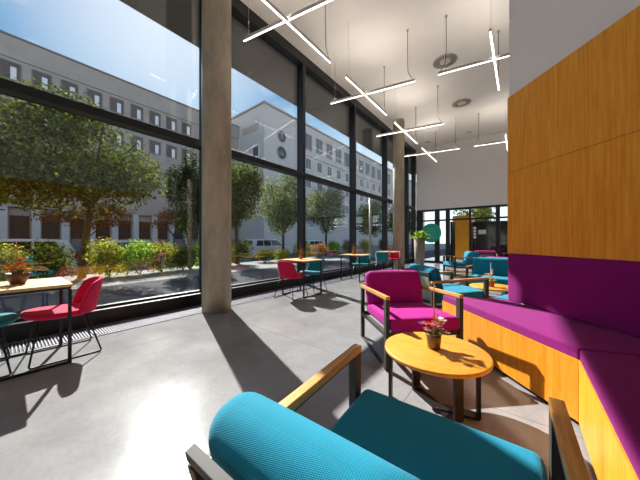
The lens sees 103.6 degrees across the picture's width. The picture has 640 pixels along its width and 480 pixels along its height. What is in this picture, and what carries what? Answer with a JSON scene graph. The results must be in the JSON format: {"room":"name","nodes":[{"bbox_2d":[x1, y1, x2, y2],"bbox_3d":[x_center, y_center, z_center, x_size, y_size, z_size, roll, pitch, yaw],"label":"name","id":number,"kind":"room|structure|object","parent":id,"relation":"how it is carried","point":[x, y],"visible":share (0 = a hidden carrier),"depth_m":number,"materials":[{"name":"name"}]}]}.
{"room":"cafe lounge","nodes":[
{"label":"cafe lounge","id":0,"kind":"room"},
{"bbox_2d":[0,77,201,344],"bbox_3d":[-2.968,-1.860,3.576,0.220,6.000,2.610,0,0,39],"label":"window","id":1,"kind":"structure","parent":0,"point":[19,330],"depth_m":3.44,"materials":[{"name":"black metal"}]},
{"bbox_2d":[199,0,302,297],"bbox_3d":[-1.340,-1.860,5.616,0.220,6.000,2.610,0,0,39],"label":"window","id":2,"kind":"structure","parent":0,"point":[239,10],"depth_m":5.37,"materials":[{"name":"black metal"}]},
{"bbox_2d":[0,256,596,479],"bbox_3d":[4.654,1.215,5.562,9.660,0.150,26.500,0,0,39],"label":"floor","id":3,"kind":"structure","parent":0,"point":[132,408],"depth_m":1.94,"materials":[{"name":"concrete"}]},
{"bbox_2d":[0,313,17,377],"bbox_3d":[-2.950,0.768,2.075,0.485,0.746,0.595,0,0,39],"label":"shell chair","id":4,"kind":"object","parent":3,"relation":"on","point":[6,319],"visible":0.98,"depth_m":2.17,"materials":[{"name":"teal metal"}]},
{"bbox_2d":[0,277,72,381],"bbox_3d":[-2.738,0.771,2.325,0.700,0.742,0.576,0,0,39],"label":"table","id":5,"kind":"object","parent":3,"relation":"on","point":[57,283],"visible":0.92,"depth_m":2.34,"materials":[{"name":"brown wood"}]},
{"bbox_2d":[1,241,30,284],"bbox_3d":[-2.780,0.199,2.316,0.177,0.401,0.200,0,0,-27],"label":"flower pot","id":6,"kind":"object","parent":5,"relation":"on","point":[18,276],"visible":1,"depth_m":2.30,"materials":[{"name":"ceramic"}]},
{"bbox_2d":[20,276,103,369],"bbox_3d":[-2.588,0.768,2.560,0.485,0.746,0.595,0,0,39],"label":"shell chair","id":7,"kind":"object","parent":3,"relation":"on","point":[85,300],"visible":0.96,"depth_m":2.53,"materials":[{"name":"red fabric"}]},
{"bbox_2d":[0,305,201,356],"bbox_3d":[-2.579,1.133,3.406,0.498,0.014,2.157,0,0,39],"label":"floor vent","id":8,"kind":"object","parent":3,"relation":"in","point":[17,347],"depth_m":3.19,"materials":[{"name":"silver metal"}]},
{"bbox_2d":[202,0,230,313],"bbox_3d":[-1.688,-1.860,4.122,0.450,6.000,0.450,0,0,39],"label":"concrete column","id":9,"kind":"structure","parent":3,"relation":"on","point":[216,14],"depth_m":3.93,"materials":[{"name":"concrete"}]},
{"bbox_2d":[274,261,307,300],"bbox_3d":[-0.582,0.768,5.073,0.485,0.746,0.595,0,0,33],"label":"shell chair","id":10,"kind":"object","parent":3,"relation":"on","point":[286,270],"visible":0.99,"depth_m":4.84,"materials":[{"name":"red fabric"}]},
{"bbox_2d":[281,258,322,298],"bbox_3d":[-0.383,0.771,5.358,0.700,0.742,0.576,0,0,39],"label":"table","id":11,"kind":"object","parent":3,"relation":"on","point":[294,260],"visible":0.84,"depth_m":5.30,"materials":[{"name":"brown wood"}]},
{"bbox_2d":[297,257,326,293],"bbox_3d":[-0.170,0.768,5.658,0.485,0.746,0.595,0,0,36],"label":"shell chair","id":12,"kind":"object","parent":3,"relation":"on","point":[313,268],"visible":0.74,"depth_m":5.77,"materials":[{"name":"teal fabric"}]},
{"bbox_2d":[231,266,393,305],"bbox_3d":[0.790,1.133,7.633,0.503,0.014,8.006,0,0,39],"label":"floor vent","id":13,"kind":"object","parent":3,"relation":"in","point":[253,297],"depth_m":5.69,"materials":[{"name":"silver metal"}]},
{"bbox_2d":[339,254,370,282],"bbox_3d":[1.008,0.771,7.229,0.700,0.742,0.576,0,0,39],"label":"table","id":14,"kind":"object","parent":3,"relation":"on","point":[347,255],"visible":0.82,"depth_m":7.20,"materials":[{"name":"brown wood"}]},
{"bbox_2d":[351,253,370,278],"bbox_3d":[1.256,0.768,7.540,0.485,0.746,0.595,0,0,39],"label":"shell chair","id":15,"kind":"object","parent":3,"relation":"on","point":[363,260],"visible":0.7,"depth_m":7.66,"materials":[{"name":"teal fabric"}]},
{"bbox_2d":[374,252,391,270],"bbox_3d":[2.219,0.768,8.876,0.485,0.746,0.595,0,0,39],"label":"shell chair","id":16,"kind":"object","parent":3,"relation":"on","point":[380,256],"visible":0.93,"depth_m":8.65,"materials":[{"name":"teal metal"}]},
{"bbox_2d":[181,344,590,479],"bbox_3d":[0.216,0.745,0.659,0.722,0.790,0.863,0,0,36],"label":"lounge armchair","id":17,"kind":"object","parent":3,"relation":"on","point":[253,436],"visible":1,"depth_m":0.72,"materials":[{"name":"teal fabric"}]},
{"bbox_2d":[208,392,419,479],"bbox_3d":[0.055,0.555,0.440,0.662,0.410,0.220,0,0,36],"label":"cushion","id":18,"kind":"object","parent":17,"relation":"on","point":[252,436],"depth_m":0.45,"materials":[{"name":"teal fabric"}]},
{"bbox_2d":[330,389,547,479],"bbox_3d":[0.249,0.756,0.703,0.638,0.157,0.752,0,0,36],"label":"seat cushion","id":19,"kind":"object","parent":17,"relation":"on","point":[426,445],"depth_m":0.84,"materials":[{"name":"teal fabric"}]},
{"bbox_2d":[376,251,399,270],"bbox_3d":[2.485,0.771,9.210,0.700,0.742,0.576,0,0,39],"label":"table","id":20,"kind":"object","parent":3,"relation":"on","point":[392,252],"visible":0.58,"depth_m":9.16,"materials":[{"name":"brown wood"}]},
{"bbox_2d":[385,252,401,268],"bbox_3d":[2.792,0.768,9.563,0.485,0.746,0.595,0,0,39],"label":"shell chair","id":21,"kind":"object","parent":3,"relation":"on","point":[395,255],"visible":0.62,"depth_m":9.65,"materials":[{"name":"red fabric"}]},
{"bbox_2d":[393,118,403,268],"bbox_3d":[3.195,-1.860,10.243,0.450,6.000,0.450,0,0,39],"label":"concrete column","id":22,"kind":"structure","parent":3,"relation":"on","point":[398,138],"depth_m":10.04,"materials":[{"name":"concrete"}]},
{"bbox_2d":[361,270,463,371],"bbox_3d":[0.888,0.745,2.632,0.722,0.790,0.880,0,0,-6],"label":"lounge armchair","id":23,"kind":"object","parent":3,"relation":"on","point":[394,298],"visible":0.95,"depth_m":2.62,"materials":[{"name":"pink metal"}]},
{"bbox_2d":[365,270,422,303],"bbox_3d":[0.856,0.555,2.929,0.662,0.410,0.220,0,0,-6],"label":"cushion","id":24,"kind":"object","parent":23,"relation":"on","point":[402,286],"depth_m":2.86,"materials":[{"name":"fabric"}]},
{"bbox_2d":[367,303,459,332],"bbox_3d":[0.894,0.756,2.568,0.638,0.157,0.752,0,0,-6],"label":"seat cushion","id":25,"kind":"object","parent":23,"relation":"on","point":[403,318],"depth_m":2.27,"materials":[{"name":"fabric"}]},
{"bbox_2d":[411,230,428,264],"bbox_3d":[4.217,0.338,10.630,0.915,1.605,0.827,0,0,18],"label":"planter","id":26,"kind":"object","parent":3,"relation":"on","point":[419,238],"visible":0.94,"depth_m":10.53,"materials":[{"name":"concrete"}]},
{"bbox_2d":[385,332,493,422],"bbox_3d":[0.793,0.945,1.740,0.670,0.390,0.670,0,0,39],"label":"coffee table","id":27,"kind":"object","parent":3,"relation":"on","point":[458,359],"visible":0.89,"depth_m":1.63,"materials":[{"name":"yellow wood"}]},
{"bbox_2d":[417,282,449,349],"bbox_3d":[0.799,0.519,1.765,0.189,0.462,0.190,0,0,2],"label":"flower pot","id":28,"kind":"object","parent":27,"relation":"on","point":[433,337],"visible":1,"depth_m":1.74,"materials":[{"name":"ceramic"}]},
{"bbox_2d":[405,264,488,308],"bbox_3d":[1.790,0.745,3.645,0.880,0.790,0.722,0,0,-9],"label":"lounge armchair","id":29,"kind":"object","parent":3,"relation":"on","point":[429,275],"visible":0.6,"depth_m":3.36,"materials":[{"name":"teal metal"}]},
{"bbox_2d":[408,264,443,295],"bbox_3d":[1.495,0.555,3.596,0.220,0.410,0.662,0,0,-9],"label":"cushion","id":30,"kind":"object","parent":29,"relation":"on","point":[433,275],"depth_m":3.35,"materials":[{"name":"teal fabric"}]},
{"bbox_2d":[436,283,482,303],"bbox_3d":[1.853,0.756,3.656,0.752,0.157,0.638,0,0,-9],"label":"seat cushion","id":31,"kind":"object","parent":29,"relation":"on","point":[467,291],"depth_m":3.42,"materials":[{"name":"teal fabric"}]},
{"bbox_2d":[450,222,454,260],"bbox_3d":[6.884,0.090,13.057,0.080,2.100,0.800,0,0,39],"label":"door","id":32,"kind":"structure","parent":3,"relation":"on","point":[452,224],"depth_m":12.80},
{"bbox_2d":[443,251,480,277],"bbox_3d":[4.524,0.745,8.073,0.880,0.790,0.722,0,0,1],"label":"lounge armchair","id":33,"kind":"object","parent":3,"relation":"on","point":[468,257],"visible":0.73,"depth_m":7.86,"materials":[{"name":"teal fabric"}]},
{"bbox_2d":[443,261,472,266],"bbox_3d":[4.459,0.756,8.074,0.752,0.157,0.638,0,0,1],"label":"seat cushion","id":34,"kind":"object","parent":33,"relation":"on","point":[445,263],"depth_m":7.82,"materials":[{"name":"teal fabric"}]},
{"bbox_2d":[463,251,478,262],"bbox_3d":[4.822,0.555,8.070,0.220,0.410,0.662,0,0,1],"label":"cushion","id":35,"kind":"object","parent":33,"relation":"on","point":[468,253],"depth_m":7.98,"materials":[{"name":"teal fabric"}]},
{"bbox_2d":[474,250,497,256],"bbox_3d":[5.968,0.745,9.109,0.722,0.790,0.880,0,0,34],"label":"lounge armchair","id":36,"kind":"object","parent":3,"relation":"on","point":[484,253],"visible":0.24,"depth_m":8.74,"materials":[{"name":"purple fabric"}]},
{"bbox_2d":[466,257,507,285],"bbox_3d":[3.336,0.745,4.936,0.722,0.790,0.880,0,0,39],"label":"lounge armchair","id":37,"kind":"object","parent":3,"relation":"on","point":[481,265],"visible":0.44,"depth_m":5.05,"materials":[{"name":"teal fabric"}]},
{"bbox_2d":[468,274,507,284],"bbox_3d":[3.296,0.756,4.886,0.638,0.157,0.752,0,0,39],"label":"seat cushion","id":38,"kind":"object","parent":37,"relation":"on","point":[500,278],"depth_m":4.73,"materials":[{"name":"teal fabric"}]},
{"bbox_2d":[473,257,507,276],"bbox_3d":[3.522,0.555,5.170,0.662,0.410,0.220,0,0,39],"label":"cushion","id":39,"kind":"object","parent":37,"relation":"on","point":[481,265],"depth_m":5.12,"materials":[{"name":"teal fabric"}]},
{"bbox_2d":[469,283,507,294],"bbox_3d":[2.836,0.945,4.133,0.670,0.390,0.670,0,0,21],"label":"coffee table","id":40,"kind":"object","parent":3,"relation":"on","point":[497,287],"visible":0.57,"depth_m":4.02,"materials":[{"name":"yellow wood"}]},
{"bbox_2d":[484,263,495,286],"bbox_3d":[2.780,0.555,4.095,0.221,0.390,0.190,0,0,-30],"label":"flower pot","id":41,"kind":"object","parent":40,"relation":"on","point":[491,281],"visible":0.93,"depth_m":4.06,"materials":[{"name":"ceramic"}]},
{"bbox_2d":[493,294,520,303],"bbox_3d":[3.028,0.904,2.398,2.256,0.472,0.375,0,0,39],"label":"lounge armchair","id":42,"kind":"object","parent":3,"relation":"on","point":[506,295],"visible":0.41,"depth_m":2.95,"materials":[{"name":"teal fabric"}]},
{"bbox_2d":[442,253,639,479],"bbox_3d":[1.504,0.641,1.231,1.299,0.998,3.447,0,0,20],"label":"banquette","id":43,"kind":"object","parent":3,"relation":"on","point":[594,370],"visible":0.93,"depth_m":1.80,"materials":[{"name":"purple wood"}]},
{"bbox_2d":[443,295,639,359],"bbox_3d":[1.848,0.697,2.210,0.611,0.073,1.742,0,0,-3],"label":"seat cushion","id":44,"kind":"object","parent":43,"relation":"on","point":[565,337],"depth_m":1.91,"materials":[{"name":"purple fabric"}]},
{"bbox_2d":[508,253,639,337],"bbox_3d":[2.141,0.399,2.062,0.052,0.514,1.452,0,0,-3],"label":"cushion","id":45,"kind":"object","parent":43,"relation":"on","point":[605,293],"depth_m":2.02,"materials":[{"name":"purple fabric"}]},
{"bbox_2d":[580,350,639,479],"bbox_3d":[1.272,0.697,0.682,0.580,0.073,2.142,0,0,39],"label":"seat cushion","id":46,"kind":"object","parent":43,"relation":"on","point":[612,376],"depth_m":1.12,"materials":[{"name":"purple fabric"}]},
{"bbox_2d":[297,54,354,283],"bbox_3d":[0.287,-1.860,7.657,0.220,6.000,2.610,0,0,39],"label":"window","id":47,"kind":"structure","parent":0,"point":[308,66],"depth_m":6.69,"materials":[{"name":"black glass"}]},
{"bbox_2d":[349,99,386,273],"bbox_3d":[1.915,-1.860,9.697,0.220,6.000,2.610,0,0,39],"label":"window","id":48,"kind":"structure","parent":0,"point":[358,108],"depth_m":8.74,"materials":[{"name":"black metal"}]},
{"bbox_2d":[241,0,510,150],"bbox_3d":[2.674,-4.960,3.080,9.660,0.200,20.150,0,0,39],"label":"ceiling","id":49,"kind":"structure","parent":0,"point":[377,28],"depth_m":6.58,"materials":[{"name":"paint"}]},
{"bbox_2d":[243,0,285,41],"bbox_3d":[-0.961,-3.932,4.373,0.913,0.705,0.060,0,0,27],"label":"linear pendant","id":50,"kind":"object","parent":49,"relation":"hanging from","point":[279,22],"depth_m":4.39,"materials":[{"name":"silver metal"}]},
{"bbox_2d":[262,0,330,62],"bbox_3d":[-0.461,-4.210,4.218,0.060,1.300,2.140,0,0,39],"label":"linear pendant","id":51,"kind":"object","parent":49,"relation":"hanging from","point":[268,3],"visible":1,"depth_m":4.33,"materials":[{"name":"silver metal"}]},
{"bbox_2d":[286,0,332,19],"bbox_3d":[-0.168,-3.627,3.972,0.824,0.098,0.060,0,0,27],"label":"linear pendant","id":52,"kind":"object","parent":49,"relation":"hanging from","point":[313,6],"depth_m":3.97,"materials":[{"name":"silver metal"}]},
{"bbox_2d":[330,93,363,103],"bbox_3d":[0.693,-3.640,6.488,0.899,0.081,0.060,0,0,27],"label":"linear pendant","id":53,"kind":"object","parent":49,"relation":"hanging from","point":[360,94],"depth_m":6.48,"materials":[{"name":"silver metal"}]},
{"bbox_2d":[345,21,386,114],"bbox_3d":[1.226,-4.210,6.332,0.060,1.300,2.140,0,0,39],"label":"linear pendant","id":54,"kind":"object","parent":49,"relation":"hanging from","point":[347,77],"visible":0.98,"depth_m":5.97,"materials":[{"name":"silver metal"}]},
{"bbox_2d":[345,77,385,114],"bbox_3d":[1.226,-3.562,6.332,0.027,0.003,2.134,0,0,39],"label":"diffuser","id":55,"kind":"object","parent":54,"relation":"attached to","point":[347,78],"depth_m":6.16,"materials":[{"name":"white"}]},
{"bbox_2d":[366,72,414,93],"bbox_3d":[1.660,-3.726,5.999,1.117,0.252,0.060,0,0,27],"label":"linear pendant","id":56,"kind":"object","parent":49,"relation":"hanging from","point":[376,90],"depth_m":5.96,"materials":[{"name":"silver metal"}]},
{"bbox_2d":[331,81,414,103],"bbox_3d":[1.225,-3.627,6.218,2.098,0.003,0.027,0,0,27],"label":"diffuser","id":57,"kind":"object","parent":56,"relation":"attached to","point":[406,82],"depth_m":6.16,"materials":[{"name":"white"}]},
{"bbox_2d":[394,106,417,143],"bbox_3d":[2.913,-4.210,8.447,0.060,1.300,2.140,0,0,39],"label":"linear pendant","id":58,"kind":"object","parent":49,"relation":"hanging from","point":[395,122],"visible":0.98,"depth_m":8.38,"materials":[{"name":"silver metal"}]},
{"bbox_2d":[376,85,442,136],"bbox_3d":[2.902,-4.242,8.322,2.104,1.235,0.060,0,0,27],"label":"linear pendant","id":59,"kind":"object","parent":49,"relation":"hanging from","point":[440,123],"visible":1,"depth_m":8.16,"materials":[{"name":"silver metal"}]},
{"bbox_2d":[421,132,436,161],"bbox_3d":[4.600,-4.210,10.562,0.060,1.300,2.140,0,0,39],"label":"linear pendant","id":60,"kind":"object","parent":49,"relation":"hanging from","point":[425,150],"visible":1,"depth_m":10.95,"materials":[{"name":"silver metal"}]},
{"bbox_2d":[404,118,459,156],"bbox_3d":[4.580,-4.242,10.425,2.104,1.235,0.060,0,0,27],"label":"linear pendant","id":61,"kind":"object","parent":49,"relation":"hanging from","point":[454,118],"visible":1,"depth_m":10.33,"materials":[{"name":"silver metal"}]},
{"bbox_2d":[433,53,457,68],"bbox_3d":[3.387,-4.851,6.828,0.600,0.014,0.600,0,0,39],"label":"ceiling vent","id":62,"kind":"object","parent":49,"relation":"in","point":[450,58],"visible":1,"depth_m":6.82,"materials":[{"name":"beige"}]},
{"bbox_2d":[452,98,470,107],"bbox_3d":[5.003,-4.851,8.903,0.600,0.014,0.600,0,0,39],"label":"ceiling vent","id":63,"kind":"object","parent":49,"relation":"in","point":[462,102],"visible":1,"depth_m":8.91,"materials":[{"name":"beige"}]},
{"bbox_2d":[438,52,508,74],"bbox_3d":[3.149,-3.739,5.238,1.240,0.279,0.060,0,0,27],"label":"linear pendant","id":64,"kind":"object","parent":49,"relation":"hanging from","point":[504,55],"depth_m":5.22,"materials":[{"name":"silver metal"}]},
{"bbox_2d":[438,56,508,74],"bbox_3d":[3.527,-3.627,5.047,2.098,0.003,0.027,0,0,27],"label":"diffuser","id":65,"kind":"object","parent":64,"relation":"attached to","point":[498,57],"depth_m":5.23,"materials":[{"name":"white"}]},
{"bbox_2d":[474,113,505,145],"bbox_3d":[6.869,-4.242,9.237,2.104,1.235,0.060,0,0,27],"label":"linear pendant","id":66,"kind":"object","parent":49,"relation":"hanging from","point":[477,144],"visible":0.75,"depth_m":9.61,"materials":[{"name":"silver metal"}]},
{"bbox_2d":[489,27,499,89],"bbox_3d":[3.571,-4.210,5.134,0.060,1.300,2.140,0,0,39],"label":"linear pendant","id":67,"kind":"object","parent":49,"relation":"hanging from","point":[490,30],"visible":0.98,"depth_m":5.16,"materials":[{"name":"silver metal"}]},
{"bbox_2d":[382,126,407,266],"bbox_3d":[3.542,-1.860,11.738,0.220,6.000,2.610,0,0,39],"label":"window","id":68,"kind":"structure","parent":0,"point":[390,136],"depth_m":10.72,"materials":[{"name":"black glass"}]},
{"bbox_2d":[404,144,415,262],"bbox_3d":[4.733,-1.860,13.231,0.220,6.000,1.210,0,0,39],"label":"window","id":69,"kind":"structure","parent":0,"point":[410,150],"depth_m":12.81,"materials":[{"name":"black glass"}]},
{"bbox_2d":[416,131,507,210],"bbox_3d":[8.972,-3.240,10.784,9.420,3.240,0.250,0,0,39],"label":"wall","id":70,"kind":"structure","parent":0,"point":[470,175],"depth_m":12.20,"materials":[{"name":"beige paint"}]},
{"bbox_2d":[417,204,506,262],"bbox_3d":[8.950,-0.240,10.756,9.420,2.760,0.140,0,0,39],"label":"window","id":71,"kind":"structure","parent":70,"relation":"in","point":[420,220],"depth_m":12.66,"materials":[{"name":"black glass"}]},
{"bbox_2d":[422,223,440,242],"bbox_3d":[5.794,-0.390,13.133,0.980,1.000,0.020,0,0,39],"label":"sign","id":72,"kind":"object","parent":71,"relation":"attached to","point":[434,231],"visible":0.78,"depth_m":13.09,"materials":[{"name":"teal"}]},
{"bbox_2d":[453,215,474,259],"bbox_3d":[9.035,-0.170,15.818,0.900,2.620,2.000,0,0,39],"label":"wall","id":73,"kind":"structure","parent":0,"point":[461,226],"depth_m":15.05,"materials":[{"name":"brown wood"}]},
{"bbox_2d":[473,221,507,256],"bbox_3d":[12.447,-0.010,13.480,7.350,2.300,0.200,0,0,39],"label":"wall","id":74,"kind":"structure","parent":0,"point":[487,241],"depth_m":15.15,"materials":[{"name":"black"}]},
{"bbox_2d":[507,0,639,338],"bbox_3d":[1.126,-1.860,-2.504,5.117,6.000,9.488,0,0,39],"label":"wall","id":75,"kind":"structure","parent":0,"point":[573,102],"depth_m":2.10,"materials":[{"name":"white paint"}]},
{"label":"outside","id":76,"kind":"structure","parent":0,"visible":0},
{"bbox_2d":[119,0,410,173],"bbox_3d":[-2.947,-4.846,4.909,1.410,0.428,32.000,0,0,39],"label":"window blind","id":77,"kind":"object","parent":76,"point":[254,58],"visible":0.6,"depth_m":6.72,"materials":[{"name":"fabric"}]},
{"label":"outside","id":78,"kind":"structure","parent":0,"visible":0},
{"bbox_2d":[0,249,445,316],"bbox_3d":[9.276,1.300,22.021,3.640,0.280,74.000,0,0,39],"label":"forecourt","id":79,"kind":"structure","parent":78,"point":[129,291],"depth_m":5.97,"materials":[{"name":"concrete"}]},
{"bbox_2d":[369,198,370,261],"bbox_3d":[2.682,-0.650,13.466,0.120,3.620,0.120,0,0,39],"label":"post","id":80,"kind":"object","parent":79,"relation":"on","point":[369,198],"visible":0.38,"depth_m":13.40,"materials":[{"name":"silver metal"}]},
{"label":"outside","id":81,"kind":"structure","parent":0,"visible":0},
{"bbox_2d":[0,246,445,296],"bbox_3d":[6.563,1.300,24.185,3.300,0.280,74.000,0,0,39],"label":"pavement","id":82,"kind":"structure","parent":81,"point":[145,276],"depth_m":8.86,"materials":[{"name":"concrete"}]},
{"bbox_2d":[0,240,38,281],"bbox_3d":[-8.102,0.575,6.308,1.477,1.222,1.189,0,0,-37],"label":"shrub","id":83,"kind":"object","parent":82,"relation":"on","point":[3,271],"visible":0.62,"depth_m":6.31,"materials":[{"name":"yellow plant"}]},
{"bbox_2d":[13,239,79,278],"bbox_3d":[-7.423,0.565,6.883,1.286,1.236,1.194,0,0,-1],"label":"shrub","id":84,"kind":"object","parent":82,"relation":"on","point":[49,261],"visible":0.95,"depth_m":6.78,"materials":[{"name":"green plant"}]},
{"bbox_2d":[0,73,168,277],"bbox_3d":[-7.472,-1.628,7.670,4.945,5.793,3.671,0,0,-39],"label":"street tree","id":85,"kind":"object","parent":82,"relation":"on","point":[38,173],"visible":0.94,"depth_m":7.12,"materials":[{"name":"green plant"}]},
{"bbox_2d":[81,236,129,276],"bbox_3d":[-6.801,0.527,8.017,1.205,1.315,1.209,0,0,39],"label":"shrub","id":86,"kind":"object","parent":82,"relation":"on","point":[104,255],"visible":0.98,"depth_m":7.78,"materials":[{"name":"green plant"}]},
{"bbox_2d":[111,238,159,274],"bbox_3d":[-6.147,0.553,8.578,1.233,1.266,1.458,0,0,7],"label":"shrub","id":87,"kind":"object","parent":82,"relation":"on","point":[140,252],"visible":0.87,"depth_m":8.36,"materials":[{"name":"green plant"}]},
{"bbox_2d":[143,241,181,271],"bbox_3d":[-5.833,0.583,9.265,1.051,1.203,1.322,0,0,39],"label":"shrub","id":88,"kind":"object","parent":82,"relation":"on","point":[164,255],"visible":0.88,"depth_m":9.11,"materials":[{"name":"green plant"}]},
{"bbox_2d":[163,148,198,267],"bbox_3d":[-5.603,-1.379,10.898,1.595,5.437,2.110,0,0,39],"label":"street tree","id":89,"kind":"object","parent":82,"relation":"on","point":[188,181],"visible":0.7,"depth_m":10.62,"materials":[{"name":"green plant"}]},
{"bbox_2d":[164,244,198,270],"bbox_3d":[-5.368,0.663,9.835,1.215,1.076,1.515,0,0,39],"label":"shrub","id":90,"kind":"object","parent":82,"relation":"on","point":[185,255],"visible":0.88,"depth_m":9.72,"materials":[{"name":"green plant"}]},
{"bbox_2d":[190,240,198,266],"bbox_3d":[-4.861,0.497,10.586,1.313,1.376,0.964,0,0,-10],"label":"shrub","id":91,"kind":"object","parent":82,"relation":"on","point":[195,245],"visible":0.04,"depth_m":10.42,"materials":[{"name":"green plant"}]},
{"bbox_2d":[231,239,253,264],"bbox_3d":[-3.939,0.510,12.040,1.211,1.351,1.467,0,0,39],"label":"shrub","id":92,"kind":"object","parent":82,"relation":"on","point":[241,251],"visible":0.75,"depth_m":11.92,"materials":[{"name":"green plant"}]},
{"bbox_2d":[231,160,263,263],"bbox_3d":[-4.097,-1.391,12.636,2.677,5.463,2.375,0,0,39],"label":"street tree","id":93,"kind":"object","parent":82,"relation":"on","point":[248,184],"visible":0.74,"depth_m":12.19,"materials":[{"name":"green plant"}]},
{"bbox_2d":[254,248,276,261],"bbox_3d":[-2.942,0.791,13.427,1.229,0.790,1.289,0,0,39],"label":"shrub","id":94,"kind":"object","parent":82,"relation":"on","point":[267,254],"visible":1,"depth_m":13.20,"materials":[{"name":"green plant"}]},
{"bbox_2d":[273,248,291,260],"bbox_3d":[-2.190,0.795,14.343,1.202,0.782,1.200,0,0,39],"label":"shrub","id":95,"kind":"object","parent":82,"relation":"on","point":[281,254],"visible":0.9,"depth_m":14.11,"materials":[{"name":"green plant"}]},
{"bbox_2d":[294,242,313,257],"bbox_3d":[-1.006,0.530,15.704,1.330,1.310,1.302,0,0,39],"label":"shrub","id":96,"kind":"object","parent":82,"relation":"on","point":[308,249],"visible":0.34,"depth_m":15.51,"materials":[{"name":"green plant"}]},
{"bbox_2d":[310,243,328,256],"bbox_3d":[-0.087,0.670,17.192,1.364,1.029,1.337,0,0,39],"label":"shrub","id":97,"kind":"object","parent":82,"relation":"on","point":[318,249],"visible":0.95,"depth_m":16.98,"materials":[{"name":"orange plant"}]},
{"bbox_2d":[326,240,340,255],"bbox_3d":[1.041,0.530,18.659,1.232,1.311,1.202,0,0,39],"label":"shrub","id":98,"kind":"object","parent":82,"relation":"on","point":[334,248],"visible":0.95,"depth_m":18.45,"materials":[{"name":"green plant"}]},
{"bbox_2d":[342,240,348,252],"bbox_3d":[2.349,0.507,20.284,0.985,1.353,1.465,0,0,39],"label":"shrub","id":99,"kind":"object","parent":82,"relation":"on","point":[346,244],"visible":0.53,"depth_m":19.98,"materials":[{"name":"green plant"}]},
{"bbox_2d":[358,238,373,251],"bbox_3d":[4.110,0.476,22.359,1.314,1.417,1.492,0,0,39],"label":"shrub","id":100,"kind":"object","parent":82,"relation":"on","point":[364,243],"visible":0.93,"depth_m":22.17,"materials":[{"name":"green plant"}]},
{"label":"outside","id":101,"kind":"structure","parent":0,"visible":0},
{"bbox_2d":[292,243,445,254],"bbox_3d":[40.718,1.405,51.050,120.000,0.470,89.400,0,0,39],"label":"plaza","id":102,"kind":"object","parent":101,"point":[375,248],"depth_m":36.86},
{"bbox_2d":[452,207,495,221],"bbox_3d":[12.682,-1.260,20.847,3.288,5.061,3.938,0,0,39],"label":"street tree","id":103,"kind":"object","parent":102,"relation":"on","point":[480,212],"visible":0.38,"depth_m":19.67,"materials":[{"name":"green plant"}]},
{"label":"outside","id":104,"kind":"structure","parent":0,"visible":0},
{"bbox_2d":[5,253,328,280],"bbox_3d":[-1.486,1.540,55.549,48.400,0.200,135.000,0,0,39],"label":"road","id":105,"kind":"structure","parent":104,"point":[253,258],"depth_m":13.44,"materials":[{"name":"asphalt"}]},
{"bbox_2d":[0,239,78,277],"bbox_3d":[-11.662,0.690,8.793,1.832,1.500,4.505,0,0,39],"label":"parked car","id":106,"kind":"object","parent":105,"relation":"on","point":[21,242],"visible":0.14,"depth_m":9.29,"materials":[{"name":"white paint"}]},
{"bbox_2d":[22,203,132,262],"bbox_3d":[-13.962,-0.448,15.039,2.894,3.976,4.991,0,0,39],"label":"street tree","id":107,"kind":"object","parent":105,"relation":"on","point":[101,223],"visible":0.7,"depth_m":15.19,"materials":[{"name":"green plant"}]},
{"bbox_2d":[0,30,239,254],"bbox_3d":[-31.424,-8.035,22.826,10.600,18.950,48.500,0,0,39],"label":"office building","id":108,"kind":"structure","parent":105,"relation":"on","point":[19,57],"depth_m":26.57,"materials":[{"name":"concrete"}]},
{"bbox_2d":[95,240,174,267],"bbox_3d":[-10.518,0.715,15.038,1.832,1.450,4.405,0,0,39],"label":"parked car","id":109,"kind":"object","parent":105,"relation":"on","point":[124,242],"visible":0.02,"depth_m":13.75,"materials":[{"name":"silver metal"}]},
{"bbox_2d":[142,207,197,248],"bbox_3d":[-10.813,-0.451,19.072,2.696,3.981,4.229,0,0,39],"label":"street tree","id":110,"kind":"object","parent":105,"relation":"on","point":[164,216],"visible":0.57,"depth_m":18.28,"materials":[{"name":"green plant"}]},
{"bbox_2d":[242,239,292,257],"bbox_3d":[-4.657,0.665,22.387,1.852,1.550,4.605,0,0,39],"label":"parked car","id":111,"kind":"object","parent":105,"relation":"on","point":[257,244],"visible":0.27,"depth_m":21.14,"materials":[{"name":"silver metal"}]},
{"bbox_2d":[256,173,314,249],"bbox_3d":[-2.680,-1.639,16.878,3.632,6.359,4.338,0,0,39],"label":"street tree","id":112,"kind":"object","parent":105,"relation":"on","point":[282,205],"visible":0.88,"depth_m":16.27,"materials":[{"name":"green plant"}]},
{"bbox_2d":[294,240,327,254],"bbox_3d":[-0.666,0.715,27.390,1.832,1.450,4.405,0,0,39],"label":"parked car","id":113,"kind":"object","parent":105,"relation":"on","point":[312,242],"visible":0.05,"depth_m":26.16,"materials":[{"name":"silver metal"}]},
{"bbox_2d":[306,185,345,255],"bbox_3d":[0.479,-1.559,20.774,3.151,6.198,4.565,0,0,39],"label":"street tree","id":114,"kind":"object","parent":105,"relation":"on","point":[322,201],"visible":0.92,"depth_m":20.36,"materials":[{"name":"green plant"}]},
{"bbox_2d":[231,100,424,247],"bbox_3d":[10.172,-8.985,68.763,14.350,20.850,75.400,0,0,39],"label":"building","id":115,"kind":"structure","parent":105,"relation":"on","point":[267,132],"depth_m":42.13,"materials":[{"name":"concrete"}]},
{"bbox_2d":[356,200,381,250],"bbox_3d":[5.475,-1.477,27.144,3.392,6.034,5.388,0,0,39],"label":"street tree","id":116,"kind":"object","parent":105,"relation":"on","point":[375,208],"visible":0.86,"depth_m":26.51,"materials":[{"name":"green plant"}]},
{"bbox_2d":[388,206,416,233],"bbox_3d":[11.177,-1.659,34.493,4.071,6.398,6.676,0,0,39],"label":"street tree","id":117,"kind":"object","parent":105,"relation":"on","point":[390,225],"visible":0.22,"depth_m":33.48,"materials":[{"name":"green plant"}]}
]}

